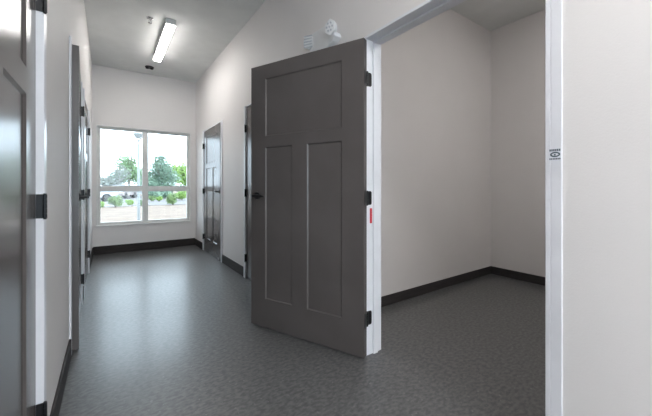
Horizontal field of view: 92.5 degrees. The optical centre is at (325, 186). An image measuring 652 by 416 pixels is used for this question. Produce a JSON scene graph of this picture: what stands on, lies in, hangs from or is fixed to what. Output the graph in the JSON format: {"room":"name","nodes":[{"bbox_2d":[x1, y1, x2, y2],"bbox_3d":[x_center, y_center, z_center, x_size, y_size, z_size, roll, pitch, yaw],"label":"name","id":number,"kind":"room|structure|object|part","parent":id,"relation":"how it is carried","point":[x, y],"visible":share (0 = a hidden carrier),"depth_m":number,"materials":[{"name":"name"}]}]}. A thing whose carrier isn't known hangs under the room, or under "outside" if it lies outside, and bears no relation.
{"room":"corridor","nodes":[
{"label":"corridor","id":0,"kind":"room"},
{"bbox_2d":[46,0,91,415],"bbox_3d":[-1.805,-0.448,2.090,0.144,3.135,7.294,0,0,-35],"label":"wall","id":1,"kind":"structure","parent":0,"point":[64,18],"depth_m":1.61,"materials":[{"name":"paint"}]},
{"bbox_2d":[0,0,46,415],"bbox_3d":[-0.823,0.072,0.749,0.157,2.076,1.037,0,0,-35],"label":"door","id":2,"kind":"structure","parent":1,"relation":"in","point":[20,205],"depth_m":0.98,"materials":[{"name":"brown paint"}]},
{"bbox_3d":[-0.824,-0.627,0.750,0.044,0.455,0.686,0,0,-35],"label":"panel","id":3,"kind":"part","parent":2,"relation":"part of","materials":[{"name":"brown paint"}]},
{"bbox_3d":[-0.939,0.286,0.914,0.044,1.197,0.285,0,0,-35],"label":"panel","id":4,"kind":"part","parent":2,"relation":"part of","materials":[{"name":"brown paint"}]},
{"bbox_2d":[36,11,45,404],"bbox_3d":[-0.847,0.062,0.730,0.153,2.116,1.143,0,0,-35],"label":"door frame","id":5,"kind":"structure","parent":1,"relation":"attached to","point":[40,16],"depth_m":1.19,"materials":[{"name":"white paint"}]},
{"bbox_3d":[-1.105,0.062,1.224,0.009,2.116,0.037,0,0,-35],"label":"casing","id":6,"kind":"part","parent":5,"relation":"part of","materials":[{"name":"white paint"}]},
{"bbox_2d":[50,248,92,415],"bbox_3d":[-1.740,1.060,2.135,0.013,0.120,7.294,0,0,-35],"label":"baseboard","id":7,"kind":"structure","parent":1,"relation":"attached to","point":[56,406],"depth_m":1.67,"materials":[{"name":"black rubber"}]},
{"bbox_2d":[69,35,82,354],"bbox_3d":[-2.073,0.062,2.483,0.156,2.116,1.155,0,0,-35],"label":"door frame","id":8,"kind":"structure","parent":1,"relation":"attached to","point":[70,37],"depth_m":2.07,"materials":[{"name":"white paint"}]},
{"bbox_3d":[-1.693,0.062,2.066,0.012,2.116,0.037,0,0,-35],"label":"casing","id":9,"kind":"part","parent":8,"relation":"part of","materials":[{"name":"white paint"}]},
{"bbox_3d":[-2.334,0.062,2.982,0.012,2.116,0.037,0,0,-35],"label":"casing","id":10,"kind":"part","parent":8,"relation":"part of","materials":[{"name":"white paint"}]},
{"bbox_2d":[72,44,88,350],"bbox_3d":[-2.019,0.072,2.526,0.157,2.076,1.037,0,0,-38],"label":"door","id":11,"kind":"structure","parent":1,"relation":"in","point":[78,110],"depth_m":2.13,"materials":[{"name":"brown paint"}]},
{"bbox_3d":[-1.707,0.070,2.119,0.026,0.110,0.010,0,0,-38],"label":"latch plate","id":12,"kind":"part","parent":11,"relation":"part of","materials":[{"name":"grey metal"}]},
{"bbox_3d":[-1.892,0.286,2.361,0.044,1.197,0.265,0,0,-37],"label":"panel","id":13,"kind":"part","parent":11,"relation":"part of","materials":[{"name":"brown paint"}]},
{"bbox_3d":[-2.020,-0.627,2.528,0.044,0.455,0.686,0,0,-37],"label":"panel","id":14,"kind":"part","parent":11,"relation":"part of","materials":[{"name":"brown paint"}]},
{"bbox_3d":[-2.142,0.286,2.687,0.044,1.197,0.285,0,0,-37],"label":"panel","id":15,"kind":"part","parent":11,"relation":"part of","materials":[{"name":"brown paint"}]},
{"bbox_2d":[83,88,89,296],"bbox_3d":[-2.839,0.062,3.581,0.160,2.116,1.143,0,0,-35],"label":"door frame","id":16,"kind":"structure","parent":1,"relation":"attached to","point":[84,99],"depth_m":3.17,"materials":[{"name":"white paint"}]},
{"bbox_3d":[-2.463,0.062,3.169,0.016,2.116,0.037,0,0,-35],"label":"casing","id":17,"kind":"part","parent":16,"relation":"part of","materials":[{"name":"white paint"}]},
{"bbox_2d":[85,103,89,282],"bbox_3d":[-2.807,0.072,3.606,0.157,2.076,1.037,0,0,-35],"label":"door","id":18,"kind":"structure","parent":1,"relation":"in","point":[87,130],"depth_m":3.89,"materials":[{"name":"brown paint"}]},
{"bbox_3d":[-2.808,-0.627,3.607,0.044,0.455,0.686,0,0,-35],"label":"panel","id":19,"kind":"part","parent":18,"relation":"part of","materials":[{"name":"brown paint"}]},
{"bbox_3d":[-2.923,0.286,3.771,0.044,1.197,0.285,0,0,-35],"label":"panel","id":20,"kind":"part","parent":18,"relation":"part of","materials":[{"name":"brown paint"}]},
{"bbox_2d":[101,191,185,221],"bbox_3d":[-60.051,1.400,120.645,280.000,0.280,253.456,0,0,-35],"label":"ground","id":21,"kind":"structure","parent":0,"point":[123,213],"depth_m":15.35,"materials":[{"name":"beige concrete"}]},
{"bbox_2d":[101,176,114,185],"bbox_3d":[-47.185,-0.664,65.775,6.313,3.807,5.140,0,0,-35],"label":"tree","id":22,"kind":"object","parent":21,"relation":"on","point":[103,179],"visible":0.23,"depth_m":65.27,"materials":[{"name":"grey plant"}]},
{"bbox_2d":[106,195,123,206],"bbox_3d":[-13.027,0.877,19.269,0.904,0.776,0.925,0,0,-35],"label":"shrub","id":23,"kind":"object","parent":21,"relation":"on","point":[116,201],"visible":1,"depth_m":19.17,"materials":[{"name":"green plant"}]},
{"bbox_2d":[103,164,131,185],"bbox_3d":[-27.853,-0.962,41.999,3.477,4.404,2.924,0,0,19],"label":"tree","id":24,"kind":"object","parent":21,"relation":"on","point":[116,172],"visible":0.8,"depth_m":41.77,"materials":[{"name":"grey plant"}]},
{"bbox_2d":[110,153,148,184],"bbox_3d":[-30.354,-2.030,48.281,5.407,6.539,4.650,0,0,-35],"label":"broadleaf tree","id":25,"kind":"object","parent":21,"relation":"on","point":[129,165],"visible":0.56,"depth_m":47.55,"materials":[{"name":"green plant"}]},
{"bbox_2d":[125,199,133,204],"bbox_3d":[-13.547,1.059,21.526,0.567,0.413,0.522,0,0,-35],"label":"shrub","id":26,"kind":"object","parent":21,"relation":"on","point":[130,202],"visible":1,"depth_m":21.42,"materials":[{"name":"green plant"}]},
{"bbox_2d":[133,133,141,219],"bbox_3d":[-6.724,-0.350,11.200,0.370,3.180,0.370,0,0,-35],"label":"lamp post","id":27,"kind":"object","parent":21,"relation":"on","point":[138,136],"visible":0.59,"depth_m":11.16,"materials":[{"name":"metal"}]},
{"bbox_3d":[-6.724,-0.235,11.200,0.091,2.950,0.091,0,0,-35],"label":"post","id":28,"kind":"part","parent":27,"relation":"part of","materials":[{"name":"metal"}]},
{"bbox_2d":[148,196,155,200],"bbox_3d":[-15.076,1.002,27.001,0.645,0.527,0.714,0,0,-8],"label":"shrub","id":29,"kind":"object","parent":21,"relation":"on","point":[152,198],"visible":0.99,"depth_m":26.95,"materials":[{"name":"green plant"}]},
{"bbox_2d":[148,191,163,196],"bbox_3d":[-17.091,0.796,30.967,1.800,0.943,1.775,0,0,-35],"label":"shrub","id":30,"kind":"object","parent":21,"relation":"on","point":[150,193],"visible":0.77,"depth_m":30.70,"materials":[{"name":"green plant"}]},
{"bbox_2d":[133,155,185,192],"bbox_3d":[-20.140,-1.424,38.144,5.872,5.328,6.000,0,0,-35],"label":"pine tree","id":31,"kind":"object","parent":21,"relation":"on","point":[161,169],"visible":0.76,"depth_m":37.41,"materials":[{"name":"green plant"}]},
{"bbox_2d":[161,191,172,197],"bbox_3d":[-16.908,0.809,33.030,1.440,0.914,1.419,0,0,-9],"label":"shrub","id":32,"kind":"object","parent":21,"relation":"on","point":[165,193],"visible":0.66,"depth_m":32.64,"materials":[{"name":"green plant"}]},
{"bbox_2d":[163,161,179,192],"bbox_3d":[-30.641,-1.930,61.966,3.984,6.340,4.806,0,0,22],"label":"broadleaf tree","id":33,"kind":"object","parent":21,"relation":"on","point":[170,163],"visible":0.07,"depth_m":61.96,"materials":[{"name":"green plant"}]},
{"bbox_3d":[-30.641,-2.670,61.966,3.984,4.861,4.806,0,0,22],"label":"crown","id":34,"kind":"part","parent":33,"relation":"part of","materials":[{"name":"green plant"}]},
{"bbox_2d":[166,192,177,204],"bbox_3d":[-10.586,0.814,21.447,0.863,0.902,0.744,0,0,36],"label":"shrub","id":35,"kind":"object","parent":21,"relation":"on","point":[172,200],"visible":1,"depth_m":21.31,"materials":[{"name":"green plant"}]},
{"bbox_2d":[172,160,185,185],"bbox_3d":[-20.452,-1.448,46.037,3.770,5.376,3.586,0,0,-1],"label":"broadleaf tree","id":36,"kind":"object","parent":21,"relation":"on","point":[182,173],"visible":0.41,"depth_m":45.17,"materials":[{"name":"green plant"}]},
{"bbox_2d":[176,191,185,199],"bbox_3d":[-13.344,0.763,29.023,1.341,1.004,1.418,0,0,-35],"label":"shrub","id":37,"kind":"object","parent":21,"relation":"on","point":[181,194],"visible":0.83,"depth_m":28.69,"materials":[{"name":"green plant"}]},
{"bbox_2d":[101,196,185,206],"bbox_3d":[-13.028,1.250,36.045,140.000,0.020,26.000,0,0,-35],"label":"car park","id":38,"kind":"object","parent":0,"point":[163,201],"depth_m":24.80,"materials":[{"name":"grey asphalt"}]},
{"bbox_2d":[101,185,117,200],"bbox_3d":[-20.395,0.501,26.493,4.399,1.479,1.830,0,0,-42],"label":"parked car","id":39,"kind":"object","parent":38,"relation":"on","point":[104,195],"visible":0.27,"depth_m":26.76,"materials":[{"name":"white paint"}]},
{"bbox_2d":[113,185,136,198],"bbox_3d":[-22.285,0.501,33.990,1.830,1.479,4.399,0,0,-15],"label":"parked car","id":40,"kind":"object","parent":38,"relation":"on","point":[125,194],"visible":0.38,"depth_m":33.39,"materials":[{"name":"paint"}]},
{"bbox_2d":[92,64,195,247],"bbox_3d":[-3.357,-0.448,5.546,7.561,3.135,0.150,0,0,-35],"label":"wall","id":41,"kind":"structure","parent":0,"point":[120,98],"depth_m":5.51,"materials":[{"name":"paint"}]},
{"bbox_2d":[96,125,190,226],"bbox_3d":[-3.233,-0.184,5.623,1.477,1.692,0.166,0,0,-35],"label":"window","id":42,"kind":"structure","parent":41,"relation":"in","point":[144,188],"depth_m":5.59,"materials":[{"name":"paint"}]},
{"bbox_3d":[-3.223,0.651,5.609,1.477,0.022,0.131,0,0,-35],"label":"sill","id":43,"kind":"part","parent":42,"relation":"part of","materials":[{"name":"paint"}]},
{"bbox_2d":[93,238,194,254],"bbox_3d":[-3.176,1.052,5.574,1.580,0.135,0.013,0,0,-35],"label":"baseboard","id":44,"kind":"structure","parent":41,"relation":"attached to","point":[98,250],"depth_m":5.51,"materials":[{"name":"black rubber"}]},
{"bbox_2d":[59,245,544,415],"bbox_3d":[0.412,1.170,0.163,7.561,0.100,13.294,0,0,-35],"label":"floor","id":45,"kind":"structure","parent":0,"point":[170,331],"depth_m":2.10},
{"bbox_2d":[84,0,544,82],"bbox_3d":[0.412,-2.075,0.163,7.561,0.120,13.294,0,0,-35],"label":"ceiling","id":46,"kind":"structure","parent":0,"point":[121,36],"depth_m":3.87,"materials":[{"name":"paint"}]},
{"bbox_2d":[145,65,153,69],"bbox_3d":[-2.966,-1.997,5.242,0.136,0.036,0.136,0,0,-35],"label":"ceiling fitting","id":47,"kind":"object","parent":46,"relation":"attached to","point":[146,66],"visible":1,"depth_m":5.21,"materials":[{"name":"black metal"}]},
{"bbox_2d":[146,16,153,23],"bbox_3d":[-2.100,-1.984,3.721,0.080,0.061,0.080,0,0,-35],"label":"sprinkler","id":48,"kind":"object","parent":46,"relation":"attached to","point":[147,17],"visible":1,"depth_m":3.71,"materials":[{"name":"metal"}]},
{"bbox_2d":[153,18,175,61],"bbox_3d":[-2.233,-1.976,4.275,0.105,0.078,1.305,0,0,-35],"label":"ceiling light","id":49,"kind":"object","parent":46,"relation":"attached to","point":[169,25],"visible":1,"depth_m":4.10,"materials":[{"name":"plastic"}]},
{"bbox_2d":[196,0,651,415],"bbox_3d":[-0.371,-0.448,3.093,0.144,3.135,7.294,0,0,-35],"label":"wall","id":50,"kind":"structure","parent":0,"point":[607,44],"depth_m":1.11,"materials":[{"name":"paint"}]},
{"bbox_2d":[203,122,220,260],"bbox_3d":[-1.850,0.072,5.099,0.157,2.076,1.037,0,0,-34],"label":"door","id":51,"kind":"structure","parent":50,"relation":"in","point":[212,136],"depth_m":5.03,"materials":[{"name":"brown paint"}]},
{"bbox_3d":[-1.963,0.286,5.267,0.044,1.197,0.285,0,0,-34],"label":"panel","id":52,"kind":"part","parent":51,"relation":"part of","materials":[{"name":"brown paint"}]},
{"bbox_3d":[-1.851,-0.627,5.100,0.044,0.455,0.686,0,0,-34],"label":"panel","id":53,"kind":"part","parent":51,"relation":"part of","materials":[{"name":"brown paint"}]},
{"bbox_3d":[-1.734,0.286,4.926,0.044,1.197,0.265,0,0,-34],"label":"panel","id":54,"kind":"part","parent":51,"relation":"part of","materials":[{"name":"brown paint"}]},
{"bbox_2d":[202,120,222,261],"bbox_3d":[-1.807,0.062,5.130,0.160,2.116,1.143,0,0,-35],"label":"door frame","id":55,"kind":"structure","parent":50,"relation":"attached to","point":[221,121],"depth_m":4.62,"materials":[{"name":"white paint"}]},
{"bbox_3d":[-2.183,0.062,5.542,0.016,2.116,0.037,0,0,-35],"label":"casing","id":56,"kind":"part","parent":55,"relation":"part of","materials":[{"name":"white paint"}]},
{"bbox_3d":[-1.549,0.062,4.636,0.016,2.116,0.037,0,0,-35],"label":"casing","id":57,"kind":"part","parent":55,"relation":"part of","materials":[{"name":"white paint"}]},
{"bbox_2d":[195,239,243,276],"bbox_3d":[-0.436,1.060,3.048,0.013,0.120,7.294,0,0,-35],"label":"baseboard","id":58,"kind":"structure","parent":50,"relation":"attached to","point":[238,268],"depth_m":4.29,"materials":[{"name":"black rubber"}]},
{"bbox_2d":[244,106,250,279],"bbox_3d":[-0.665,0.072,3.429,0.157,2.076,1.037,0,0,-35],"label":"door","id":59,"kind":"structure","parent":50,"relation":"in","point":[247,128],"depth_m":3.78,"materials":[{"name":"brown paint"}]},
{"bbox_2d":[244,103,250,277],"bbox_3d":[-0.631,0.062,3.450,0.160,2.116,1.143,0,0,-35],"label":"door frame","id":60,"kind":"structure","parent":50,"relation":"attached to","point":[249,105],"depth_m":3.84,"materials":[{"name":"white paint"}]},
{"bbox_3d":[-1.007,0.062,3.862,0.016,2.116,0.037,0,0,-35],"label":"casing","id":61,"kind":"part","parent":60,"relation":"part of","materials":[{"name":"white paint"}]},
{"bbox_2d":[251,38,367,357],"bbox_3d":[-0.171,0.072,2.300,1.020,2.076,0.157,0,0,32],"label":"door","id":62,"kind":"structure","parent":50,"relation":"in","point":[309,193],"depth_m":2.24,"materials":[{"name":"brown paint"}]},
{"bbox_3d":[-0.525,0.070,2.453,0.127,0.022,0.048,0,0,32],"label":"lever handle","id":63,"kind":"part","parent":62,"relation":"part of","materials":[{"name":"black metal"}]},
{"bbox_3d":[-0.355,0.286,2.413,0.265,1.197,0.044,0,0,32],"label":"panel","id":64,"kind":"part","parent":62,"relation":"part of","materials":[{"name":"grey paint"}]},
{"bbox_3d":[-0.175,-0.627,2.303,0.686,0.455,0.044,0,0,32],"label":"panel","id":65,"kind":"part","parent":62,"relation":"part of","materials":[{"name":"grey paint"}]},
{"bbox_3d":[-0.005,0.286,2.198,0.285,1.197,0.044,0,0,32],"label":"panel","id":66,"kind":"part","parent":62,"relation":"part of","materials":[{"name":"grey paint"}]},
{"bbox_2d":[304,19,340,51],"bbox_3d":[-0.035,-1.126,2.394,0.110,0.190,0.391,0,0,-35],"label":"emergency light","id":67,"kind":"object","parent":50,"relation":"attached to","point":[327,36],"visible":0.9,"depth_m":2.35,"materials":[{"name":"white plastic"}]},
{"bbox_2d":[364,0,561,415],"bbox_3d":[0.626,0.062,1.664,0.150,2.116,1.108,0,0,-35],"label":"door frame","id":68,"kind":"structure","parent":50,"relation":"attached to","point":[428,9],"depth_m":1.21,"materials":[{"name":"white paint"}]},
{"bbox_3d":[0.283,-0.715,2.077,0.054,0.092,0.004,0,0,-35],"label":"hinge plate","id":69,"kind":"part","parent":68,"relation":"part of","materials":[{"name":"black metal"}]},
{"bbox_3d":[0.283,0.074,2.077,0.054,0.092,0.004,0,0,-35],"label":"hinge plate","id":70,"kind":"part","parent":68,"relation":"part of","materials":[{"name":"black metal"}]},
{"bbox_3d":[0.283,0.872,2.077,0.054,0.092,0.004,0,0,-35],"label":"hinge plate","id":71,"kind":"part","parent":68,"relation":"part of","materials":[{"name":"black metal"}]},
{"bbox_2d":[370,208,371,222],"bbox_3d":[0.301,0.193,2.089,0.017,0.100,0.003,0,0,-35],"label":"sticker","id":72,"kind":"object","parent":68,"relation":"attached to","point":[370,208],"visible":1,"depth_m":2.09,"materials":[{"name":"red paper"}]},
{"bbox_2d":[549,148,561,160],"bbox_3d":[0.870,-0.123,1.184,0.002,0.048,0.040,0,0,-35],"label":"label","id":73,"kind":"object","parent":68,"relation":"attached to","point":[555,154],"visible":1,"depth_m":1.18,"materials":[{"name":"paper"}]},
{"bbox_3d":[0.874,0.062,1.183,0.006,2.116,0.037,0,0,-35],"label":"casing","id":74,"kind":"part","parent":68,"relation":"part of","materials":[{"name":"white paint"}]},
{"bbox_2d":[381,9,490,296],"bbox_3d":[1.064,-0.448,3.365,2.519,3.135,0.120,0,0,-35],"label":"wall","id":75,"kind":"structure","parent":0,"point":[436,74],"depth_m":3.38,"materials":[{"name":"paint"}]},
{"bbox_2d":[381,266,544,306],"bbox_3d":[1.920,1.071,2.142,2.519,0.098,2.867,0,0,-35],"label":"baseboard","id":76,"kind":"structure","parent":75,"relation":"attached to","point":[396,297],"depth_m":3.56,"materials":[{"name":"plastic"}]},
{"bbox_2d":[491,9,544,276],"bbox_3d":[3.447,-0.448,2.288,0.150,3.135,12.994,0,0,-35],"label":"wall","id":77,"kind":"structure","parent":0,"point":[517,47],"depth_m":3.77,"materials":[{"name":"paint"}]}
]}

